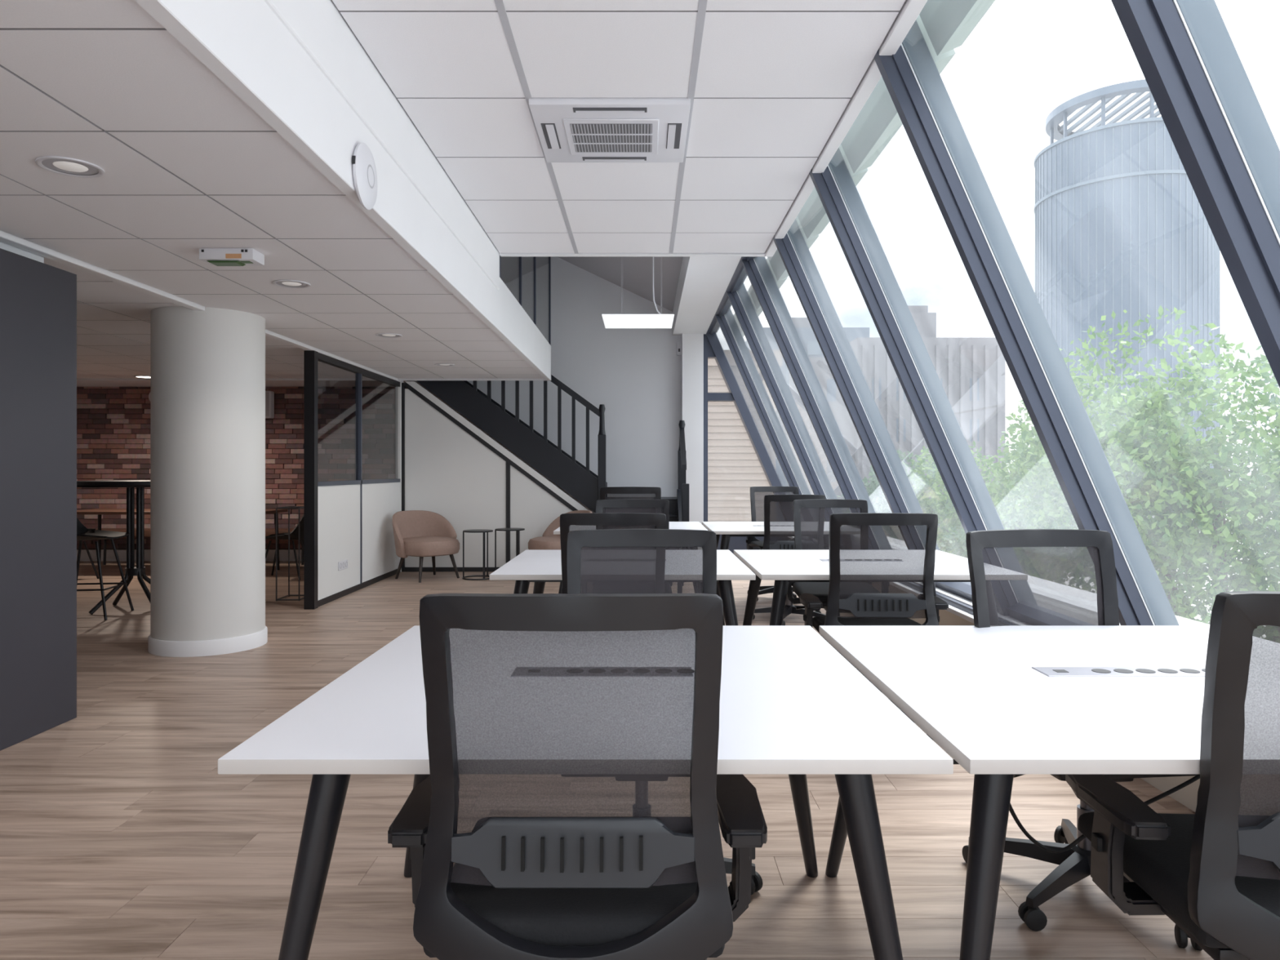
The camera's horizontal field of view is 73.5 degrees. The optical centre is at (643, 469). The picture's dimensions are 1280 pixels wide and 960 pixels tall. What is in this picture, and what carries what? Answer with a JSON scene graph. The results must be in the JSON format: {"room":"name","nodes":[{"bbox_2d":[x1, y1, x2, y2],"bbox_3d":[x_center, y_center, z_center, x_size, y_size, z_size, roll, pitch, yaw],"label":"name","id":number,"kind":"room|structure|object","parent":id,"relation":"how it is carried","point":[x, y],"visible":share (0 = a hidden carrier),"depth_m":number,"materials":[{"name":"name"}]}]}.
{"room":"open-plan office","nodes":[
{"label":"open-plan office","id":0,"kind":"room"},
{"bbox_2d":[0,248,76,751],"bbox_3d":[-2.884,0.128,0.843,0.232,2.165,6.685,0,0,0],"label":"wall","id":1,"kind":"structure","parent":0,"point":[38,300],"depth_m":3.90,"materials":[{"name":"paint"}]},
{"bbox_2d":[0,241,44,262],"bbox_3d":[-2.965,-1.018,0.843,0.070,0.125,6.685,0,0,0],"label":"trim","id":2,"kind":"structure","parent":1,"relation":"on","point":[3,246],"depth_m":4.04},
{"bbox_2d":[76,386,407,549],"bbox_3d":[-5.725,0.034,11.485,5.550,2.352,0.231,0,0,0],"label":"brick wall","id":3,"kind":"structure","parent":0,"point":[113,423],"depth_m":11.38,"materials":[{"name":"brown brick"}]},
{"bbox_2d":[76,549,301,560],"bbox_3d":[-5.725,1.135,11.383,5.550,0.150,0.035,0,0,0],"label":"baseboard","id":4,"kind":"structure","parent":3,"relation":"attached to","point":[283,553],"depth_m":11.37,"materials":[{"name":"white paint"}]},
{"bbox_2d":[265,391,274,418],"bbox_3d":[-4.980,-0.860,11.304,0.170,0.360,0.124,0,0,0],"label":"wall speaker","id":5,"kind":"object","parent":3,"relation":"attached to","point":[269,395],"visible":0.5,"depth_m":11.25,"materials":[{"name":"white plastic"}]},
{"bbox_2d":[76,380,410,386],"bbox_3d":[-5.725,-1.117,10.780,5.550,0.025,1.640,0,0,0],"label":"ceiling","id":6,"kind":"structure","parent":0,"point":[79,383],"depth_m":11.03,"materials":[{"name":"white paint"}]},
{"bbox_2d":[0,0,544,378],"bbox_3d":[-4.816,-1.080,3.730,7.413,0.040,12.460,0,0,0],"label":"ceiling","id":7,"kind":"structure","parent":0,"point":[188,166],"depth_m":3.52,"materials":[{"name":"grey"}]},
{"bbox_2d":[35,155,104,177],"bbox_3d":[-2.000,-1.056,2.990,0.202,0.007,0.202,0,0,0],"label":"recessed light","id":8,"kind":"object","parent":7,"relation":"in","point":[69,166],"visible":1,"depth_m":2.98,"materials":[{"name":"white plastic"}]},
{"bbox_2d":[52,161,88,172],"bbox_3d":[-2.000,-1.057,2.990,0.103,0.004,0.103,0,0,6],"label":"diffuser","id":9,"kind":"object","parent":8,"relation":"attached to","point":[62,166],"depth_m":2.98,"materials":[{"name":"white plastic"}]},
{"bbox_2d":[133,375,150,377],"bbox_3d":[-5.650,-1.054,9.700,0.210,0.011,0.210,0,0,0],"label":"recessed light","id":10,"kind":"object","parent":7,"relation":"in","point":[136,376],"visible":0.7,"depth_m":9.66,"materials":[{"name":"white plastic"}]},
{"bbox_2d":[0,230,404,382],"bbox_3d":[-2.888,-1.062,3.850,0.065,0.055,12.700,0,0,0],"label":"rail","id":11,"kind":"object","parent":7,"relation":"attached to","point":[5,237],"visible":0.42,"depth_m":4.72,"materials":[{"name":"white metal"}]},
{"bbox_2d":[199,248,264,266],"bbox_3d":[-1.995,-1.027,4.154,0.260,0.066,0.132,0,0,0],"label":"exit light","id":12,"kind":"object","parent":7,"relation":"attached to","point":[213,256],"visible":1,"depth_m":4.09,"materials":[{"name":"white plastic"}]},
{"bbox_2d":[272,280,311,288],"bbox_3d":[-2.000,-1.056,4.870,0.202,0.007,0.202,0,0,0],"label":"recessed light","id":13,"kind":"object","parent":7,"relation":"in","point":[284,283],"visible":1,"depth_m":4.87,"materials":[{"name":"white metal"}]},
{"bbox_2d":[281,281,301,285],"bbox_3d":[-2.000,-1.057,4.870,0.103,0.004,0.103,0,0,6],"label":"diffuser","id":14,"kind":"object","parent":13,"relation":"attached to","point":[283,283],"depth_m":4.86,"materials":[{"name":"white plastic"}]},
{"bbox_2d":[76,377,546,380],"bbox_3d":[-4.787,-1.225,9.970,7.425,0.370,0.030,0,0,0],"label":"trim","id":15,"kind":"structure","parent":7,"relation":"attached to","point":[122,379],"depth_m":9.96,"materials":[{"name":"white paint"}]},
{"bbox_2d":[375,333,402,337],"bbox_3d":[-2.000,-1.056,6.730,0.202,0.007,0.202,0,0,0],"label":"recessed light","id":16,"kind":"object","parent":7,"relation":"in","point":[380,335],"visible":1,"depth_m":6.73,"materials":[{"name":"white"}]},
{"bbox_2d":[382,333,395,336],"bbox_3d":[-2.000,-1.057,6.730,0.103,0.004,0.103,0,0,6],"label":"diffuser","id":17,"kind":"object","parent":16,"relation":"attached to","point":[383,335],"depth_m":6.71,"materials":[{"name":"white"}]},
{"bbox_2d":[434,363,454,366],"bbox_3d":[-2.000,-1.056,8.620,0.202,0.007,0.202,0,0,0],"label":"recessed light","id":18,"kind":"object","parent":7,"relation":"in","point":[437,364],"visible":1,"depth_m":8.62,"materials":[{"name":"white"}]},
{"bbox_2d":[412,256,681,513],"bbox_3d":[-1.150,-1.240,11.225,3.700,4.900,0.250,0,0,0],"label":"wall","id":19,"kind":"structure","parent":0,"point":[636,373],"depth_m":11.10,"materials":[{"name":"white paint"}]},
{"bbox_2d":[676,342,681,355],"bbox_3d":[0.463,-1.560,11.057,0.065,0.160,0.085,0,0,0],"label":"wall sensor","id":20,"kind":"object","parent":19,"relation":"attached to","point":[678,344],"visible":1,"depth_m":11.02,"materials":[{"name":"white plastic"}]},
{"bbox_2d":[706,256,746,333],"bbox_3d":[0.850,-1.970,4.300,0.100,0.440,13.600,0,0,0],"label":"trim","id":21,"kind":"structure","parent":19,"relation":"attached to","point":[740,265],"depth_m":8.34,"materials":[{"name":"grey metal"}]},
{"bbox_2d":[0,560,1213,959],"bbox_3d":[-3.250,1.240,4.500,10.500,0.060,14.000,0,0,0],"label":"floor","id":22,"kind":"structure","parent":0,"point":[122,837],"depth_m":2.83,"materials":[{"name":"brown wood"}]},
{"bbox_2d":[83,541,99,578],"bbox_3d":[-6.332,0.820,9.292,0.480,0.787,0.581,0,0,12],"label":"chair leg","id":23,"kind":"object","parent":22,"relation":"on","point":[84,542],"visible":0.06,"depth_m":9.47,"materials":[{"name":"black metal"}]},
{"bbox_2d":[76,517,133,620],"bbox_3d":[-4.649,0.719,7.093,0.601,0.987,0.501,0,0,-8],"label":"bar stool","id":24,"kind":"object","parent":22,"relation":"on","point":[83,533],"visible":0.39,"depth_m":7.24,"materials":[{"name":"black metal"}]},
{"bbox_2d":[76,480,150,614],"bbox_3d":[-4.420,0.652,7.450,0.956,1.119,0.956,0,0,0],"label":"bar table","id":25,"kind":"object","parent":22,"relation":"on","point":[139,571],"visible":0.66,"depth_m":7.40,"materials":[{"name":"black metal"}]},
{"bbox_2d":[76,508,150,557],"bbox_3d":[-6.050,0.843,10.120,1.300,0.736,0.750,0,0,0],"label":"dining table","id":26,"kind":"object","parent":22,"relation":"on","point":[100,512],"visible":0.21,"depth_m":9.99,"materials":[{"name":"brown wood"}]},
{"bbox_2d":[94,528,303,564],"bbox_3d":[-5.600,0.990,11.075,4.600,0.441,0.450,0,0,0],"label":"bench","id":27,"kind":"object","parent":22,"relation":"on","point":[268,531],"visible":0.11,"depth_m":10.90,"materials":[{"name":"brown wood"}]},
{"bbox_2d":[147,306,267,657],"bbox_3d":[-2.990,0.068,5.900,0.732,2.285,0.732,0,0,0],"label":"column","id":28,"kind":"structure","parent":22,"relation":"on","point":[207,367],"depth_m":5.60,"materials":[{"name":"paint"}]},
{"bbox_2d":[265,508,287,569],"bbox_3d":[-4.780,0.843,10.050,0.900,0.736,0.750,0,0,0],"label":"dining table","id":29,"kind":"object","parent":22,"relation":"on","point":[268,511],"visible":0.15,"depth_m":10.31,"materials":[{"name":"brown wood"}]},
{"bbox_2d":[265,515,303,579],"bbox_3d":[-3.961,0.820,9.625,0.581,0.787,0.480,0,0,-5],"label":"shell chair","id":30,"kind":"object","parent":22,"relation":"on","point":[294,535],"visible":0.43,"depth_m":9.46,"materials":[{"name":"black"}]},
{"bbox_2d":[275,506,303,600],"bbox_3d":[-3.285,0.779,8.050,0.224,0.862,0.294,0,0,0],"label":"metal stand","id":31,"kind":"object","parent":22,"relation":"on","point":[288,508],"visible":0.76,"depth_m":7.91,"materials":[{"name":"grey metal"}]},
{"bbox_2d":[303,350,401,608],"bbox_3d":[-2.900,0.087,8.795,0.090,2.245,2.730,0,0,0],"label":"glass wall","id":32,"kind":"structure","parent":22,"relation":"on","point":[351,520],"depth_m":8.21,"materials":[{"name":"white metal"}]},
{"bbox_2d":[337,559,347,570],"bbox_3d":[-2.872,0.908,8.167,0.012,0.084,0.244,0,0,0],"label":"wall socket","id":33,"kind":"object","parent":32,"relation":"attached to","point":[342,565],"visible":1,"depth_m":8.18,"materials":[{"name":"white plastic"}]},
{"bbox_2d":[391,510,459,582],"bbox_3d":[-2.424,0.839,9.554,0.694,0.750,0.760,0,0,42],"label":"armchair","id":34,"kind":"object","parent":22,"relation":"on","point":[421,534],"visible":1,"depth_m":9.54,"materials":[{"name":"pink fabric"}]},
{"bbox_2d":[462,528,493,580],"bbox_3d":[-1.845,0.943,9.550,0.346,0.535,0.346,0,0,0],"label":"side table","id":35,"kind":"object","parent":22,"relation":"on","point":[480,531],"visible":0.88,"depth_m":9.53,"materials":[{"name":"black metal"}]},
{"bbox_2d":[401,381,587,571],"bbox_3d":[-1.597,0.079,10.198,2.595,2.262,0.044,0,0,0],"label":"wall","id":36,"kind":"structure","parent":22,"relation":"on","point":[451,469],"depth_m":10.19,"materials":[{"name":"white paint"}]},
{"bbox_2d":[494,528,524,570],"bbox_3d":[-1.500,0.936,9.620,0.346,0.548,0.346,0,0,-10],"label":"side table","id":37,"kind":"object","parent":22,"relation":"on","point":[517,530],"visible":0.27,"depth_m":9.57,"materials":[{"name":"black metal"}]},
{"bbox_2d":[416,374,688,521],"bbox_3d":[-1.246,-0.619,10.145,3.507,3.658,1.890,0,0,0],"label":"staircase","id":38,"kind":"structure","parent":22,"relation":"on","point":[549,460],"depth_m":10.23,"materials":[{"name":"black metal"}]},
{"bbox_2d":[528,510,592,549],"bbox_3d":[-0.925,0.839,9.623,0.694,0.750,0.760,0,0,-32],"label":"armchair","id":39,"kind":"object","parent":22,"relation":"on","point":[548,540],"visible":0.17,"depth_m":9.49,"materials":[{"name":"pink fabric"}]},
{"bbox_2d":[387,593,767,959],"bbox_3d":[-0.122,0.700,1.592,0.672,1.020,0.658,0,0,0],"label":"office chair","id":40,"kind":"object","parent":22,"relation":"on","point":[573,802],"visible":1,"depth_m":1.35,"materials":[{"name":"black plastic"}]},
{"bbox_2d":[217,625,953,959],"bbox_3d":[-0.097,0.847,2.049,1.236,0.734,1.232,0,0,0],"label":"desk","id":41,"kind":"object","parent":22,"relation":"on","point":[791,704],"visible":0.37,"depth_m":1.60,"materials":[{"name":"white laminate"}]},
{"bbox_2d":[560,512,666,593],"bbox_3d":[-0.145,0.700,4.057,0.672,1.020,0.658,0,0,0],"label":"office chair","id":42,"kind":"object","parent":22,"relation":"on","point":[569,522],"visible":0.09,"depth_m":3.78,"materials":[{"name":"black plastic"}]},
{"bbox_2d":[489,549,755,625],"bbox_3d":[-0.097,0.847,4.576,1.236,0.734,1.232,0,0,0],"label":"desk","id":43,"kind":"object","parent":22,"relation":"on","point":[540,566],"visible":0.18,"depth_m":4.14,"materials":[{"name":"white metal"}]},
{"bbox_2d":[600,486,661,499],"bbox_3d":[-0.110,0.670,6.877,0.672,1.080,0.658,0,0,0],"label":"office chair","id":44,"kind":"object","parent":22,"relation":"on","point":[614,492],"visible":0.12,"depth_m":6.60,"materials":[{"name":"black plastic"}]},
{"bbox_2d":[553,521,707,593],"bbox_3d":[-0.097,0.847,7.392,1.236,0.734,1.232,0,0,0],"label":"desk","id":45,"kind":"object","parent":22,"relation":"on","point":[673,525],"visible":0.09,"depth_m":7.26,"materials":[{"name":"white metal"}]},
{"bbox_2d":[595,498,669,528],"bbox_3d":[-0.060,0.700,5.263,0.672,1.020,0.658,0,0,0],"label":"office chair","id":46,"kind":"object","parent":22,"relation":"on","point":[628,505],"visible":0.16,"depth_m":5.52,"materials":[{"name":"black plastic"}]},
{"bbox_2d":[567,528,762,895],"bbox_3d":[0.005,0.700,2.463,0.672,1.020,0.658,0,0,0],"label":"office chair","id":47,"kind":"object","parent":22,"relation":"on","point":[603,561],"visible":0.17,"depth_m":2.71,"materials":[{"name":"black fabric"}]},
{"bbox_2d":[681,333,703,524],"bbox_3d":[0.630,-0.265,11.010,0.270,2.950,0.180,0,0,0],"label":"wall pier","id":48,"kind":"object","parent":22,"relation":"on","point":[692,344],"visible":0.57,"depth_m":10.92,"materials":[{"name":"white paint"}]},
{"bbox_2d":[703,332,782,563],"bbox_3d":[1.433,-0.320,11.060,1.335,3.060,0.200,0,0,0],"label":"window","id":49,"kind":"structure","parent":48,"relation":"attached to","point":[735,542],"depth_m":10.98,"materials":[{"name":"grey"}]},
{"bbox_2d":[702,521,764,549],"bbox_3d":[1.162,0.847,7.392,1.236,0.734,1.232,0,0,0],"label":"desk","id":50,"kind":"object","parent":22,"relation":"on","point":[726,529],"visible":0.09,"depth_m":7.06,"materials":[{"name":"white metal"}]},
{"bbox_2d":[746,486,799,601],"bbox_3d":[1.290,0.685,8.043,0.672,1.050,0.658,0,0,-3],"label":"office chair","id":51,"kind":"object","parent":22,"relation":"on","point":[757,493],"visible":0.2,"depth_m":8.27,"materials":[{"name":"black plastic"}]},
{"bbox_2d":[747,494,825,625],"bbox_3d":[1.160,0.700,6.877,0.672,1.020,0.658,0,0,0],"label":"office chair","id":52,"kind":"object","parent":22,"relation":"on","point":[779,524],"visible":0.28,"depth_m":6.64,"materials":[{"name":"black plastic"}]},
{"bbox_2d":[786,498,867,673],"bbox_3d":[1.200,0.700,5.262,0.672,1.020,0.658,0,0,3],"label":"office chair","id":53,"kind":"object","parent":22,"relation":"on","point":[811,517],"visible":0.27,"depth_m":5.50,"materials":[{"name":"black plastic"}]},
{"bbox_2d":[733,549,970,625],"bbox_3d":[1.162,0.847,4.576,1.236,0.734,1.232,0,0,0],"label":"desk","id":54,"kind":"object","parent":22,"relation":"on","point":[784,566],"visible":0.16,"depth_m":4.38,"materials":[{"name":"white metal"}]},
{"bbox_2d":[800,512,948,739],"bbox_3d":[1.065,0.700,4.057,0.672,1.020,0.658,0,0,2],"label":"office chair","id":55,"kind":"object","parent":22,"relation":"on","point":[882,565],"visible":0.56,"depth_m":3.82,"materials":[{"name":"black plastic"}]},
{"bbox_2d":[818,625,1209,959],"bbox_3d":[1.162,0.847,2.049,1.236,0.734,1.232,0,0,0],"label":"desk","id":56,"kind":"object","parent":22,"relation":"on","point":[1002,702],"visible":0.73,"depth_m":1.81,"materials":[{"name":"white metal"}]},
{"bbox_2d":[1052,669,1069,672],"bbox_3d":[0.998,0.481,2.049,0.028,0.002,0.024,0,0,0],"label":"socket","id":57,"kind":"object","parent":56,"relation":"attached to","point":[1053,670],"depth_m":2.05,"materials":[{"name":"grey plastic"}]},
{"bbox_2d":[1091,668,1111,673],"bbox_3d":[1.095,0.481,2.049,0.042,0.002,0.042,0,0,0],"label":"socket","id":58,"kind":"object","parent":56,"relation":"attached to","point":[1093,670],"depth_m":2.05,"materials":[{"name":"grey plastic"}]},
{"bbox_2d":[1008,773,1199,853],"bbox_3d":[1.058,0.691,1.910,0.721,0.362,0.132,0,0,-11],"label":"power cable","id":59,"kind":"object","parent":56,"relation":"hanging from","point":[1197,777],"visible":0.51,"depth_m":1.94,"materials":[{"name":"black rubber"}]},
{"bbox_2d":[1113,668,1133,673],"bbox_3d":[1.148,0.481,2.049,0.042,0.002,0.042,0,0,0],"label":"socket","id":60,"kind":"object","parent":56,"relation":"attached to","point":[1115,670],"depth_m":2.05,"materials":[{"name":"grey plastic"}]},
{"bbox_2d":[1135,668,1155,673],"bbox_3d":[1.201,0.481,2.049,0.042,0.002,0.042,0,0,0],"label":"socket","id":61,"kind":"object","parent":56,"relation":"attached to","point":[1137,670],"depth_m":2.05,"materials":[{"name":"grey plastic"}]},
{"bbox_2d":[1157,668,1177,673],"bbox_3d":[1.254,0.481,2.049,0.042,0.002,0.042,0,0,0],"label":"socket","id":62,"kind":"object","parent":56,"relation":"attached to","point":[1159,670],"depth_m":2.05,"materials":[{"name":"grey plastic"}]},
{"bbox_2d":[1179,668,1199,673],"bbox_3d":[1.307,0.481,2.049,0.042,0.002,0.042,0,0,0],"label":"socket","id":63,"kind":"object","parent":56,"relation":"attached to","point":[1181,670],"depth_m":2.05,"materials":[{"name":"grey plastic"}]},
{"bbox_2d":[962,528,1202,951],"bbox_3d":[1.286,0.700,2.454,0.672,1.020,0.658,0,0,-6],"label":"office chair","id":64,"kind":"object","parent":22,"relation":"on","point":[1018,576],"visible":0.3,"depth_m":2.69,"materials":[{"name":"black plastic"}]},
{"bbox_2d":[1065,591,1279,959],"bbox_3d":[1.155,0.700,1.608,0.672,1.020,0.658,0,0,3],"label":"office chair","id":65,"kind":"object","parent":22,"relation":"on","point":[1214,871],"visible":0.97,"depth_m":1.40,"materials":[{"name":"black plastic"}]},
{"bbox_2d":[332,0,905,253],"bbox_3d":[-0.070,-1.664,1.915,2.000,0.152,8.830,0,0,0],"label":"ceiling","id":66,"kind":"structure","parent":0,"point":[767,83],"depth_m":3.60,"materials":[{"name":"grey"}]},
{"bbox_2d":[263,0,499,289],"bbox_3d":[-1.091,-1.490,1.915,0.058,0.320,8.830,0,0,0],"label":"trim","id":67,"kind":"structure","parent":66,"relation":"attached to","point":[320,28],"depth_m":3.44,"materials":[{"name":"white paint"}]},
{"bbox_2d":[528,97,690,162],"bbox_3d":[-0.145,-1.579,4.010,0.694,0.061,0.694,0,0,0],"label":"air conditioner","id":68,"kind":"object","parent":66,"relation":"attached to","point":[570,130],"visible":0.95,"depth_m":3.90,"materials":[{"name":"white plastic"}]},
{"bbox_2d":[562,118,659,154],"bbox_3d":[-0.145,-1.558,4.015,0.430,0.009,0.420,0,0,0],"label":"grille","id":69,"kind":"object","parent":68,"relation":"attached to","point":[580,135],"depth_m":3.98,"materials":[{"name":"grey plastic"}]},
{"bbox_2d":[499,251,765,256],"bbox_3d":[-0.052,-1.660,6.320,2.015,0.160,0.060,0,0,0],"label":"trim","id":70,"kind":"structure","parent":66,"relation":"attached to","point":[500,254],"depth_m":6.30,"materials":[{"name":"white paint"}]},
{"bbox_2d":[764,0,927,256],"bbox_3d":[0.925,-1.657,1.915,0.060,0.165,8.830,0,0,0],"label":"trim","id":71,"kind":"structure","parent":66,"relation":"attached to","point":[910,10],"depth_m":3.71,"materials":[{"name":"white paint"}]},
{"bbox_2d":[556,256,747,333],"bbox_3d":[-2.525,-3.506,8.775,6.950,3.458,5.150,0,0,0],"label":"ceiling","id":72,"kind":"structure","parent":0,"point":[637,271],"depth_m":10.06,"materials":[{"name":"grey paint"}]},
{"bbox_2d":[601,256,674,328],"bbox_3d":[-0.045,-1.799,7.425,0.600,1.037,0.650,0,0,0],"label":"pendant light","id":73,"kind":"object","parent":72,"relation":"hanging from","point":[611,321],"visible":0.79,"depth_m":7.41,"materials":[{"name":"white"}]},
{"bbox_2d":[672,256,741,335],"bbox_3d":[0.590,-1.940,8.725,0.420,0.400,4.750,0,0,0],"label":"beam","id":74,"kind":"structure","parent":72,"relation":"attached to","point":[704,282],"depth_m":8.33,"materials":[{"name":"white paint"}]},
{"bbox_2d":[911,609,1199,812],"bbox_3d":[2.045,1.010,4.425,0.190,0.400,13.850,0,0,0],"label":"wall","id":75,"kind":"structure","parent":0,"point":[1187,796],"depth_m":3.17,"materials":[{"name":"grey paint"}]},
{"bbox_2d":[710,307,811,494],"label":"window","id":76,"kind":"structure","parent":75,"relation":"in","point":[728,323],"depth_m":9.70,"materials":[{"name":"grey metal"}]},
{"bbox_2d":[718,283,837,499],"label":"window","id":77,"kind":"structure","parent":75,"relation":"in","point":[746,313],"depth_m":8.42,"materials":[{"name":"grey metal"}]},
{"bbox_2d":[730,256,875,512],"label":"window","id":78,"kind":"structure","parent":75,"relation":"in","point":[765,293],"depth_m":7.13,"materials":[{"name":"grey metal"}]},
{"bbox_2d":[746,216,939,550],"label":"window","id":79,"kind":"structure","parent":75,"relation":"in","point":[793,258],"depth_m":5.84,"materials":[{"name":"grey metal"}]},
{"bbox_2d":[797,144,1004,600],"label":"window","id":80,"kind":"structure","parent":75,"relation":"in","point":[835,198],"depth_m":4.55,"materials":[{"name":"grey metal"}]},
{"bbox_2d":[935,586,973,622],"bbox_3d":[1.877,0.806,4.300,0.155,0.063,13.600,0,0,0],"label":"sill","id":81,"kind":"structure","parent":75,"relation":"attached to","point":[958,606],"depth_m":5.03,"materials":[{"name":"white paint"}]},
{"bbox_2d":[840,14,1179,625],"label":"window","id":82,"kind":"structure","parent":75,"relation":"in","point":[910,91],"depth_m":3.26,"materials":[{"name":"grey metal"}]},
{"bbox_2d":[919,0,1279,387],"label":"window","id":83,"kind":"structure","parent":75,"relation":"in","point":[1193,69],"depth_m":1.97,"materials":[{"name":"grey metal"}]},
{"bbox_3d":[-4.805,-1.245,3.730,7.390,0.290,12.460,0,0,0],"label":"floor","id":84,"kind":"structure","parent":0,"visible":0},
{"bbox_2d":[134,0,551,380],"bbox_3d":[-1.103,-1.242,3.743,0.055,0.405,12.485,0,0,0],"label":"ceiling beam","id":85,"kind":"structure","parent":84,"relation":"attached to","point":[244,43],"depth_m":2.86,"materials":[{"name":"white paint"}]},
{"bbox_2d":[351,142,377,209],"bbox_3d":[-1.056,-1.120,3.270,0.035,0.244,0.244,0,0,0],"label":"wireless access point","id":86,"kind":"object","parent":85,"relation":"attached to","point":[364,170],"visible":1,"depth_m":3.22,"materials":[{"name":"white plastic"}]},
{"bbox_2d":[499,255,551,345],"bbox_3d":[-1.090,-1.985,8.185,0.040,1.080,3.530,0,0,0],"label":"glass railing","id":87,"kind":"object","parent":85,"relation":"on","point":[536,269],"visible":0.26,"depth_m":8.78,"materials":[{"name":"grey"}]},
{"label":"outside","id":88,"kind":"structure","parent":0,"visible":0},
{"bbox_2d":[1018,488,1279,624],"bbox_3d":[100.000,9.510,170.000,440.000,0.600,500.000,0,0,0],"label":"ground","id":89,"kind":"structure","parent":88,"point":[1197,616],"depth_m":69.07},
{"bbox_2d":[707,350,782,521],"bbox_3d":[-0.725,3.460,20.475,6.750,11.500,8.250,0,0,0],"label":"building","id":90,"kind":"structure","parent":89,"relation":"on","point":[734,465],"depth_m":16.50,"materials":[{"name":"brown"}]},
{"bbox_2d":[745,317,869,486],"bbox_3d":[24.750,-6.790,131.925,16.500,32.000,14.150,0,0,0],"label":"block","id":91,"kind":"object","parent":89,"relation":"on","point":[803,327],"visible":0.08,"depth_m":125.00,"materials":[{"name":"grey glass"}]},
{"bbox_2d":[836,448,956,544],"bbox_3d":[8.050,4.249,27.773,5.744,9.935,5.293,0,0,5],"label":"tree","id":92,"kind":"object","parent":89,"relation":"on","point":[873,485],"visible":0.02,"depth_m":26.96,"materials":[{"name":"plant"}]},
{"bbox_2d":[789,305,1005,530],"bbox_3d":[26.000,-3.740,90.825,19.000,25.900,14.350,0,0,0],"label":"building","id":93,"kind":"structure","parent":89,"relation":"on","point":[971,371],"depth_m":84.00,"materials":[{"name":"grey concrete"}]},
{"bbox_2d":[938,525,1006,557],"bbox_3d":[5.793,5.112,17.504,4.502,8.212,4.506,0,0,-11],"label":"tree","id":94,"kind":"object","parent":89,"relation":"on","point":[957,544],"visible":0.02,"depth_m":17.67,"materials":[{"name":"plant"}]},
{"bbox_2d":[908,434,1126,558],"bbox_3d":[8.854,4.103,21.120,4.858,10.225,5.167,0,0,-28],"label":"tree","id":95,"kind":"object","parent":89,"relation":"on","point":[935,501],"visible":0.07,"depth_m":20.85,"materials":[{"name":"green plant"}]},
{"bbox_2d":[1034,79,1219,512],"bbox_3d":[112.000,-37.390,200.000,37.900,93.200,37.900,0,0,0],"label":"office tower","id":96,"kind":"structure","parent":89,"relation":"on","point":[1121,223],"depth_m":184.47,"materials":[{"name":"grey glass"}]},
{"bbox_2d":[982,305,1279,624],"bbox_3d":[8.837,3.330,13.350,6.802,11.771,6.604,0,0,17],"label":"tree","id":97,"kind":"object","parent":89,"relation":"on","point":[1172,540],"visible":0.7,"depth_m":12.20,"materials":[{"name":"green plant"}]},
{"bbox_2d":[1212,360,1279,586],"bbox_3d":[16.389,3.054,17.592,8.497,12.324,7.451,0,0,-18],"label":"tree","id":98,"kind":"object","parent":89,"relation":"on","point":[1273,397],"visible":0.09,"depth_m":18.29,"materials":[{"name":"plant"}]},
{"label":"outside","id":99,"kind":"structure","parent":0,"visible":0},
{"bbox_2d":[1119,615,1209,625],"bbox_3d":[2.600,0.885,3.800,0.360,0.250,16.600,0,0,0],"label":"trim ledge","id":100,"kind":"object","parent":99,"point":[1181,620],"depth_m":4.27,"materials":[{"name":"white"}]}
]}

